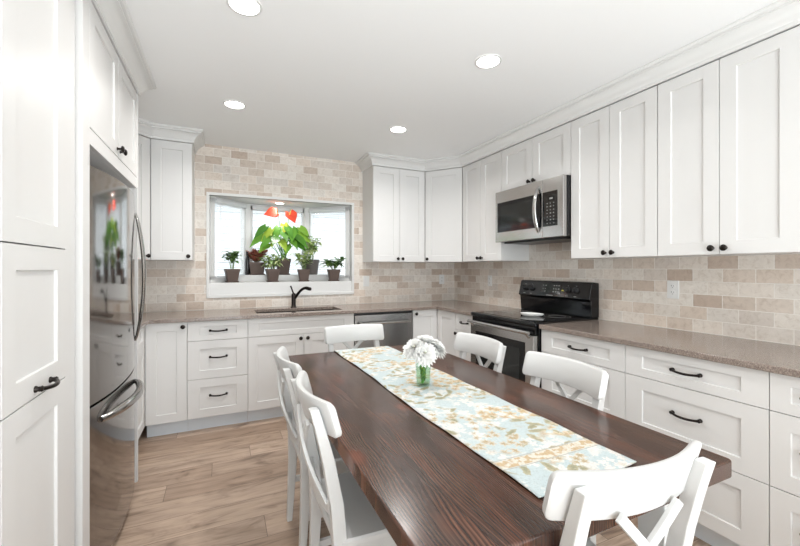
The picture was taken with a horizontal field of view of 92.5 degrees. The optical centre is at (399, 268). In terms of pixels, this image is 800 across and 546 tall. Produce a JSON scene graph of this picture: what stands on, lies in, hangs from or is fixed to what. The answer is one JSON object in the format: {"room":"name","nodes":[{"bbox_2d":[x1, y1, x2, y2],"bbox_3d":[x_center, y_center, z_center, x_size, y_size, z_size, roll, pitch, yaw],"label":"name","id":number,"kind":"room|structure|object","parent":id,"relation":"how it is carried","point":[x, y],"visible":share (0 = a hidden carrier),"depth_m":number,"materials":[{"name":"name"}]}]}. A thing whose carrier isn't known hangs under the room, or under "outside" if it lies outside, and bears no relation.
{"room":"kitchen","nodes":[
{"label":"kitchen","id":0,"kind":"room"},
{"bbox_2d":[138,137,453,311],"bbox_3d":[-1.058,0.065,4.007,3.975,2.470,0.100,0,0,-25],"label":"wall","id":1,"kind":"structure","parent":0,"point":[170,285],"depth_m":3.88,"materials":[{"name":"tile"}]},
{"bbox_2d":[138,135,156,260],"bbox_3d":[-2.324,-0.572,3.006,0.634,0.997,0.649,0,0,-25],"label":"upper cabinet","id":2,"kind":"object","parent":1,"relation":"attached to","point":[144,143],"visible":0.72,"depth_m":3.09,"materials":[{"name":"white paint"}]},
{"bbox_2d":[92,0,204,153],"bbox_3d":[-1.374,-1.118,1.776,0.704,0.104,3.679,0,0,-25],"label":"trim","id":3,"kind":"structure","parent":1,"relation":"attached to","point":[115,16],"depth_m":2.07,"materials":[{"name":"white wood"}]},
{"bbox_2d":[151,139,194,260],"bbox_3d":[-1.966,-0.572,3.331,0.296,0.997,0.360,0,0,-25],"label":"upper cabinet","id":4,"kind":"object","parent":1,"relation":"attached to","point":[172,163],"visible":1,"depth_m":3.20,"materials":[{"name":"white paint"}]},
{"bbox_2d":[210,196,245,282],"bbox_3d":[-1.751,-0.280,3.902,0.060,0.840,0.494,0,0,20],"label":"window","id":5,"kind":"structure","parent":1,"relation":"in","point":[213,279],"depth_m":3.70,"materials":[{"name":"white wood"}]},
{"bbox_2d":[215,199,246,277],"bbox_3d":[-1.702,-0.291,3.884,0.041,0.763,0.404,0,0,20],"label":"window blind","id":6,"kind":"object","parent":5,"relation":"attached to","point":[216,200],"visible":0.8,"depth_m":3.82,"materials":[{"name":"white plastic"}]},
{"bbox_2d":[251,204,303,268],"bbox_3d":[-1.368,-0.280,4.282,0.625,0.840,0.060,0,0,-25],"label":"window","id":7,"kind":"structure","parent":1,"relation":"in","point":[252,210],"depth_m":4.22,"materials":[{"name":"white wood"}]},
{"bbox_2d":[252,206,302,273],"bbox_3d":[-1.345,-0.291,4.235,0.535,0.763,0.041,0,0,-25],"label":"window blind","id":8,"kind":"object","parent":7,"relation":"attached to","point":[255,208],"visible":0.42,"depth_m":4.23,"materials":[{"name":"white plastic"}]},
{"bbox_2d":[246,204,308,268],"bbox_3d":[-1.363,-0.295,4.273,0.681,0.810,0.080,0,0,-25],"label":"trim","id":9,"kind":"structure","parent":1,"relation":"attached to","point":[248,209],"depth_m":4.11,"materials":[{"name":"white wood"}]},
{"bbox_2d":[206,192,353,297],"bbox_3d":[-1.177,-0.223,3.932,1.447,0.999,0.096,0,0,-25],"label":"trim","id":10,"kind":"structure","parent":1,"relation":"attached to","point":[208,194],"depth_m":3.83,"materials":[{"name":"white wood"}]},
{"bbox_2d":[210,195,349,207],"bbox_3d":[-1.262,-0.758,4.117,1.443,0.124,0.468,0,0,-25],"label":"trim","id":11,"kind":"structure","parent":1,"relation":"attached to","point":[237,199],"depth_m":4.09,"materials":[{"name":"white"}]},
{"bbox_2d":[209,274,351,294],"bbox_3d":[-1.262,0.160,4.117,1.441,0.190,0.468,0,0,-25],"label":"window sill","id":12,"kind":"structure","parent":1,"relation":"attached to","point":[247,284],"depth_m":3.93,"materials":[{"name":"white wood"}]},
{"bbox_2d":[222,250,242,282],"bbox_3d":[-1.646,-0.024,3.753,0.194,0.318,0.209,0,0,36],"label":"potted plant","id":13,"kind":"object","parent":12,"relation":"on","point":[232,275],"visible":0.98,"depth_m":3.73,"materials":[{"name":"green plant"}]},
{"bbox_2d":[245,251,249,274],"bbox_3d":[-1.600,-0.061,4.018,0.048,0.252,0.048,0,0,-25],"label":"bottle","id":14,"kind":"object","parent":12,"relation":"on","point":[247,260],"visible":0.79,"depth_m":4.00,"materials":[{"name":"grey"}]},
{"bbox_2d":[246,248,268,274],"bbox_3d":[-1.496,-0.076,4.011,0.257,0.281,0.215,0,0,-25],"label":"potted plant","id":15,"kind":"object","parent":12,"relation":"on","point":[255,267],"visible":0.85,"depth_m":3.99,"materials":[{"name":"red plant"}]},
{"bbox_2d":[258,254,288,281],"bbox_3d":[-1.312,-0.009,3.919,0.306,0.287,0.292,0,0,-8],"label":"potted plant","id":16,"kind":"object","parent":12,"relation":"on","point":[272,275],"visible":1,"depth_m":3.88,"materials":[{"name":"green plant"}]},
{"bbox_2d":[249,207,313,274],"bbox_3d":[-1.251,-0.292,4.075,0.657,0.714,0.305,0,0,-25],"label":"anthurium","id":17,"kind":"object","parent":12,"relation":"on","point":[297,237],"visible":0.94,"depth_m":4.07,"materials":[{"name":"green plant"}]},
{"bbox_2d":[264,207,278,217],"bbox_3d":[-1.343,-0.592,4.012,0.162,0.115,0.054,0,0,-25],"label":"flower","id":18,"kind":"object","parent":17,"relation":"on","point":[271,212],"depth_m":4.02,"materials":[{"name":"red plant"}]},
{"bbox_2d":[285,209,296,222],"bbox_3d":[-1.165,-0.563,4.101,0.125,0.154,0.047,0,0,-25],"label":"flower","id":19,"kind":"object","parent":17,"relation":"on","point":[292,215],"depth_m":4.11,"materials":[{"name":"red plant"}]},
{"bbox_2d":[276,259,290,273],"bbox_3d":[-1.268,-0.026,4.152,0.150,0.165,0.150,0,0,-25],"label":"pot","id":20,"kind":"object","parent":12,"relation":"on","point":[284,269],"depth_m":4.10,"materials":[{"name":"brown ceramic"}]},
{"bbox_2d":[290,250,314,281],"bbox_3d":[-1.005,-0.033,4.032,0.249,0.335,0.278,0,0,6],"label":"potted plant","id":21,"kind":"object","parent":12,"relation":"on","point":[303,274],"visible":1,"depth_m":4.00,"materials":[{"name":"green plant"}]},
{"bbox_2d":[303,236,321,274],"bbox_3d":[-1.004,-0.157,4.256,0.291,0.444,0.205,0,0,19],"label":"potted plant","id":22,"kind":"object","parent":12,"relation":"on","point":[313,267],"visible":0.82,"depth_m":4.21,"materials":[{"name":"green plant"}]},
{"bbox_2d":[320,256,343,280],"bbox_3d":[-0.737,0.000,4.148,0.336,0.269,0.239,0,0,7],"label":"potted plant","id":23,"kind":"object","parent":12,"relation":"on","point":[333,274],"visible":1,"depth_m":4.13,"materials":[{"name":"green plant"}]},
{"bbox_2d":[309,206,349,280],"bbox_3d":[-0.808,-0.280,4.341,0.532,0.840,0.060,0,0,16],"label":"window","id":24,"kind":"structure","parent":1,"relation":"in","point":[347,208],"depth_m":4.25,"materials":[{"name":"white"}]},
{"bbox_2d":[309,208,344,276],"bbox_3d":[-0.823,-0.291,4.291,0.442,0.763,0.041,0,0,16],"label":"window blind","id":25,"kind":"object","parent":24,"relation":"attached to","point":[326,209],"visible":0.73,"depth_m":4.29,"materials":[{"name":"white plastic"}]},
{"bbox_2d":[363,276,368,285],"bbox_3d":[-0.375,0.140,4.264,0.070,0.115,0.008,0,0,-25],"label":"light switch","id":26,"kind":"object","parent":1,"relation":"attached to","point":[365,278],"visible":1,"depth_m":4.26,"materials":[{"name":"white plastic"}]},
{"bbox_2d":[363,166,424,261],"bbox_3d":[-0.064,-0.572,4.213,0.603,0.997,0.360,0,0,-25],"label":"upper cabinet","id":27,"kind":"object","parent":1,"relation":"attached to","point":[393,198],"visible":1,"depth_m":4.08,"materials":[{"name":"white paint"}]},
{"bbox_2d":[439,275,443,283],"bbox_3d":[0.509,0.130,4.674,0.070,0.115,0.009,0,0,-25],"label":"wall outlet","id":28,"kind":"object","parent":1,"relation":"attached to","point":[441,277],"visible":1,"depth_m":4.67,"materials":[{"name":"white plastic"}]},
{"bbox_2d":[355,0,799,172],"bbox_3d":[0.874,-1.118,2.406,0.958,0.104,4.429,0,0,-25],"label":"trim","id":29,"kind":"structure","parent":1,"relation":"attached to","point":[779,16],"depth_m":2.28,"materials":[{"name":"white wood"}]},
{"bbox_2d":[111,416,711,545],"bbox_3d":[0.443,1.340,0.773,3.975,0.080,7.230,0,0,-25],"label":"floor","id":30,"kind":"structure","parent":0,"point":[226,485],"depth_m":2.21,"materials":[{"name":"brown wood"}]},
{"bbox_2d":[0,0,74,545],"bbox_3d":[-1.350,0.115,1.019,0.724,2.370,0.575,0,0,-25],"label":"pantry cabinet","id":31,"kind":"object","parent":30,"relation":"on","point":[37,37],"visible":1,"depth_m":1.09,"materials":[{"name":"white paint"}]},
{"bbox_2d":[75,0,137,545],"bbox_3d":[-1.692,0.115,1.749,0.720,2.370,1.027,0,0,-25],"label":"refrigerator surround","id":32,"kind":"object","parent":30,"relation":"on","point":[106,99],"visible":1,"depth_m":1.50,"materials":[{"name":"white paint"}]},
{"bbox_2d":[90,165,145,545],"bbox_3d":[-1.659,0.442,1.800,0.767,1.716,0.895,0,0,-25],"label":"refrigerator","id":33,"kind":"object","parent":30,"relation":"on","point":[114,396],"visible":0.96,"depth_m":1.71,"materials":[{"name":"grey metal"}]},
{"bbox_2d":[138,327,144,438],"bbox_3d":[-2.204,0.858,2.748,0.630,0.884,1.208,0,0,-25],"label":"base cabinet","id":34,"kind":"object","parent":30,"relation":"on","point":[141,338],"visible":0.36,"depth_m":2.79,"materials":[{"name":"white paint"}]},
{"bbox_2d":[145,322,187,436],"bbox_3d":[-1.908,0.858,3.190,0.276,0.884,0.616,0,0,-25],"label":"base cabinet","id":35,"kind":"object","parent":30,"relation":"on","point":[165,343],"visible":0.91,"depth_m":2.95,"materials":[{"name":"white paint"}]},
{"bbox_2d":[187,319,247,430],"bbox_3d":[-1.581,0.858,3.340,0.441,0.884,0.621,0,0,-25],"label":"base cabinet","id":36,"kind":"object","parent":30,"relation":"on","point":[217,351],"visible":1,"depth_m":3.10,"materials":[{"name":"white paint"}]},
{"bbox_2d":[247,314,353,421],"bbox_3d":[-0.963,0.858,3.628,0.918,0.884,0.616,0,0,-25],"label":"base cabinet","id":37,"kind":"object","parent":30,"relation":"on","point":[299,335],"visible":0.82,"depth_m":3.28,"materials":[{"name":"white paint"}]},
{"bbox_2d":[273,346,349,545],"bbox_3d":[-0.355,0.853,1.899,0.492,0.894,0.442,0,0,-25],"label":"dining chair","id":38,"kind":"object","parent":30,"relation":"on","point":[287,370],"visible":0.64,"depth_m":1.74,"materials":[{"name":"white wood"}]},
{"bbox_2d":[290,370,396,545],"bbox_3d":[-0.132,0.853,1.427,0.492,0.894,0.442,0,0,-25],"label":"dining chair","id":39,"kind":"object","parent":30,"relation":"on","point":[350,519],"visible":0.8,"depth_m":1.26,"materials":[{"name":"white wood"}]},
{"bbox_2d":[324,324,383,351],"bbox_3d":[-0.245,0.853,2.564,0.442,0.894,0.492,0,0,-25],"label":"dining chair","id":40,"kind":"object","parent":30,"relation":"on","point":[344,334],"visible":0.3,"depth_m":2.75,"materials":[{"name":"white wood"}]},
{"bbox_2d":[354,311,412,347],"bbox_3d":[-0.258,0.859,3.935,0.606,0.882,0.626,0,0,-25],"label":"dishwasher","id":41,"kind":"object","parent":30,"relation":"on","point":[397,325],"visible":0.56,"depth_m":3.72,"materials":[{"name":"silver metal"}]},
{"bbox_2d":[412,309,454,355],"bbox_3d":[0.466,0.858,4.133,0.858,0.884,0.935,0,0,-25],"label":"base cabinet","id":42,"kind":"object","parent":30,"relation":"on","point":[438,324],"visible":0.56,"depth_m":3.86,"materials":[{"name":"white paint"}]},
{"bbox_2d":[138,300,519,329],"bbox_3d":[-0.772,0.400,3.391,3.773,0.030,1.257,0,0,-25],"label":"countertop","id":43,"kind":"structure","parent":42,"relation":"on","point":[456,306],"depth_m":3.59,"materials":[{"name":"stone"}]},
{"bbox_2d":[257,309,333,313],"bbox_3d":[-0.958,0.528,3.607,0.792,0.224,0.372,0,0,-25],"label":"sink","id":44,"kind":"object","parent":43,"relation":"in","point":[326,309],"visible":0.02,"depth_m":3.76,"materials":[{"name":"black"}]},
{"bbox_2d":[290,286,311,307],"bbox_3d":[-0.979,0.276,3.792,0.226,0.218,0.062,0,0,15],"label":"kitchen faucet","id":45,"kind":"object","parent":43,"relation":"on","point":[294,296],"visible":1,"depth_m":3.79,"materials":[{"name":"brown metal"}]},
{"bbox_2d":[454,313,471,361],"bbox_3d":[0.840,0.858,3.617,0.621,0.884,0.310,0,0,-25],"label":"base cabinet","id":46,"kind":"object","parent":30,"relation":"on","point":[461,324],"visible":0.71,"depth_m":3.53,"materials":[{"name":"white paint"}]},
{"bbox_2d":[453,332,505,372],"bbox_3d":[0.294,0.853,2.194,0.492,0.894,0.442,0,0,-25],"label":"dining chair","id":47,"kind":"object","parent":30,"relation":"on","point":[493,350],"visible":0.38,"depth_m":2.28,"materials":[{"name":"white wood"}]},
{"bbox_2d":[289,345,731,545],"bbox_3d":[0.110,0.925,1.758,0.995,0.750,1.904,0,0,-25],"label":"dining table","id":48,"kind":"object","parent":30,"relation":"on","point":[425,485],"visible":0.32,"depth_m":1.13,"materials":[{"name":"brown wood"}]},
{"bbox_2d":[334,346,635,497],"bbox_3d":[0.113,0.629,1.817,0.385,0.176,1.827,0,0,-25],"label":"table runner","id":49,"kind":"object","parent":48,"relation":"on","point":[525,445],"visible":0.93,"depth_m":1.34,"materials":[{"name":"fabric"}]},
{"bbox_2d":[467,280,598,387],"bbox_3d":[1.040,0.702,3.115,0.706,1.197,0.757,0,0,-25],"label":"range","id":50,"kind":"object","parent":30,"relation":"on","point":[559,301],"visible":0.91,"depth_m":2.98,"materials":[{"name":"black metal"}]},
{"bbox_2d":[520,312,543,316],"bbox_3d":[1.035,0.360,3.006,0.184,0.024,0.090,0,0,37],"label":"spoon rest","id":51,"kind":"object","parent":50,"relation":"on","point":[531,314],"visible":1,"depth_m":2.98,"materials":[{"name":"white ceramic"}]},
{"bbox_2d":[471,309,598,326],"bbox_3d":[1.066,0.389,3.127,0.647,0.034,0.757,0,0,-25],"label":"cooktop","id":52,"kind":"object","parent":50,"relation":"in","point":[513,317],"depth_m":2.98,"materials":[{"name":"black glass"}]},
{"bbox_2d":[522,351,608,544],"bbox_3d":[0.556,0.853,1.631,0.492,0.894,0.442,0,0,-25],"label":"dining chair","id":53,"kind":"object","parent":30,"relation":"on","point":[592,380],"visible":0.32,"depth_m":1.70,"materials":[{"name":"white wood"}]},
{"bbox_2d":[541,329,624,418],"bbox_3d":[1.359,0.858,2.499,0.621,0.884,0.608,0,0,-25],"label":"base cabinet","id":54,"kind":"object","parent":30,"relation":"on","point":[608,356],"visible":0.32,"depth_m":2.29,"materials":[{"name":"white paint"}]},
{"bbox_2d":[542,440,715,545],"bbox_3d":[0.446,0.853,1.016,0.442,0.894,0.492,0,0,-20],"label":"dining chair","id":55,"kind":"object","parent":30,"relation":"on","point":[577,498],"visible":0.94,"depth_m":0.78,"materials":[{"name":"white wood"}]},
{"bbox_2d":[625,345,770,545],"bbox_3d":[1.616,0.858,1.945,0.621,0.884,0.610,0,0,-25],"label":"base cabinet","id":56,"kind":"object","parent":30,"relation":"on","point":[725,408],"visible":0.62,"depth_m":1.72,"materials":[{"name":"white paint"}]},
{"bbox_2d":[770,372,799,545],"bbox_3d":[1.814,0.858,1.519,0.621,0.884,0.326,0,0,-25],"label":"base cabinet","id":57,"kind":"object","parent":30,"relation":"on","point":[784,389],"visible":0.96,"depth_m":1.51,"materials":[{"name":"white paint"}]},
{"bbox_3d":[1.951,0.858,1.223,0.621,0.884,0.323,0,0,-25],"label":"cabinet","id":58,"kind":"object","parent":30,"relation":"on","visible":0},
{"bbox_2d":[539,319,799,377],"bbox_3d":[1.640,0.400,1.929,0.629,0.030,1.878,0,0,-25],"label":"countertop","id":59,"kind":"structure","parent":58,"relation":"on","point":[778,358],"depth_m":1.97,"materials":[{"name":"stone"}]},
{"bbox_2d":[91,0,799,170],"bbox_3d":[0.443,-1.210,0.773,3.975,0.080,7.230,0,0,-25],"label":"ceiling","id":60,"kind":"structure","parent":0,"point":[326,79],"depth_m":2.15,"materials":[{"name":"white paint"}]},
{"bbox_2d":[223,100,245,108],"bbox_3d":[-1.178,-1.165,2.728,0.150,0.009,0.150,0,0,-25],"label":"recessed light","id":61,"kind":"object","parent":60,"relation":"in","point":[233,104],"visible":1,"depth_m":2.71,"materials":[{"name":"white"}]},
{"bbox_2d":[226,0,262,16],"bbox_3d":[-0.689,-1.165,1.698,0.150,0.009,0.150,0,0,-25],"label":"recessed light","id":62,"kind":"object","parent":60,"relation":"in","point":[249,8],"visible":1,"depth_m":1.70,"materials":[{"name":"white"}]},
{"bbox_2d":[389,126,406,132],"bbox_3d":[-0.014,-1.165,3.213,0.150,0.009,0.150,0,0,-25],"label":"recessed light","id":63,"kind":"object","parent":60,"relation":"in","point":[396,129],"visible":1,"depth_m":3.20,"materials":[{"name":"white"}]},
{"bbox_2d":[475,54,501,68],"bbox_3d":[0.497,-1.165,2.160,0.150,0.009,0.150,0,0,-25],"label":"recessed light","id":64,"kind":"object","parent":60,"relation":"in","point":[486,61],"visible":1,"depth_m":2.15,"materials":[{"name":"white"}]},
{"bbox_2d":[454,242,799,345],"bbox_3d":[2.200,0.065,1.589,0.100,2.470,7.030,0,0,-25],"label":"wall","id":65,"kind":"structure","parent":0,"point":[753,297],"depth_m":2.42,"materials":[{"name":"tile"}]},
{"bbox_2d":[412,167,466,262],"bbox_3d":[0.541,-0.572,4.327,0.603,0.997,0.664,0,0,-25],"label":"upper cabinet","id":66,"kind":"object","parent":65,"relation":"attached to","point":[443,188],"visible":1,"depth_m":4.11,"materials":[{"name":"white paint"}]},
{"bbox_2d":[488,275,491,285],"bbox_3d":[0.965,0.130,4.119,0.009,0.115,0.070,0,0,-25],"label":"wall outlet","id":67,"kind":"object","parent":65,"relation":"attached to","point":[489,276],"visible":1,"depth_m":4.11,"materials":[{"name":"white plastic"}]},
{"bbox_2d":[463,151,528,261],"bbox_3d":[0.920,-0.572,3.798,0.360,0.997,0.609,0,0,-25],"label":"upper cabinet","id":68,"kind":"object","parent":65,"relation":"attached to","point":[482,179],"visible":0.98,"depth_m":3.69,"materials":[{"name":"white paint"}]},
{"bbox_2d":[502,122,570,190],"bbox_3d":[1.209,-0.875,3.175,0.360,0.389,0.756,0,0,-25],"label":"upper cabinet","id":69,"kind":"object","parent":65,"relation":"attached to","point":[546,155],"visible":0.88,"depth_m":3.05,"materials":[{"name":"white paint"}]},
{"bbox_2d":[496,174,570,244],"bbox_3d":[1.167,-0.449,3.155,0.454,0.458,0.755,0,0,-25],"label":"microwave","id":70,"kind":"object","parent":69,"relation":"attached to","point":[539,212],"visible":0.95,"depth_m":2.98,"materials":[{"name":"silver metal"}]},
{"bbox_2d":[571,86,675,258],"bbox_3d":[1.497,-0.572,2.555,0.360,0.997,0.603,0,0,-25],"label":"upper cabinet","id":71,"kind":"object","parent":65,"relation":"attached to","point":[614,147],"visible":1,"depth_m":2.44,"materials":[{"name":"white paint"}]},
{"bbox_2d":[667,280,678,298],"bbox_3d":[1.742,0.133,2.446,0.009,0.115,0.070,0,0,-25],"label":"wall outlet","id":72,"kind":"object","parent":65,"relation":"attached to","point":[672,286],"visible":1,"depth_m":2.44,"materials":[{"name":"white plastic"}]},
{"bbox_2d":[658,25,799,256],"bbox_3d":[1.753,-0.572,2.004,0.360,0.997,0.604,0,0,-25],"label":"upper cabinet","id":73,"kind":"object","parent":65,"relation":"attached to","point":[729,126],"visible":1,"depth_m":1.89,"materials":[{"name":"white paint"}]},
{"bbox_3d":[0.108,0.480,1.786,0.072,0.126,0.072,0,0,-25],"label":"glass vase","id":74,"kind":"object","parent":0,"visible":0},
{"bbox_2d":[402,338,424,374],"bbox_3d":[0.065,0.427,1.756,0.121,0.210,0.105,0,0,15],"label":"chrysanthemum","id":75,"kind":"object","parent":74,"relation":"in","point":[409,350],"visible":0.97,"depth_m":1.74,"materials":[{"name":"white plant"}]},
{"bbox_2d":[412,342,436,382],"bbox_3d":[0.114,0.432,1.738,0.111,0.198,0.103,0,0,19],"label":"chrysanthemum","id":76,"kind":"object","parent":74,"relation":"in","point":[427,356],"visible":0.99,"depth_m":1.72,"materials":[{"name":"white plant"}]},
{"bbox_2d":[417,335,436,382],"bbox_3d":[0.120,0.422,1.796,0.120,0.220,0.123,0,0,-25],"label":"chrysanthemum","id":77,"kind":"object","parent":74,"relation":"in","point":[425,338],"visible":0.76,"depth_m":1.78,"materials":[{"name":"white plant"}]},
{"bbox_2d":[419,338,447,382],"bbox_3d":[0.166,0.428,1.794,0.107,0.209,0.125,0,0,41],"label":"chrysanthemum","id":78,"kind":"object","parent":74,"relation":"in","point":[440,348],"visible":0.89,"depth_m":1.78,"materials":[{"name":"white plant"}]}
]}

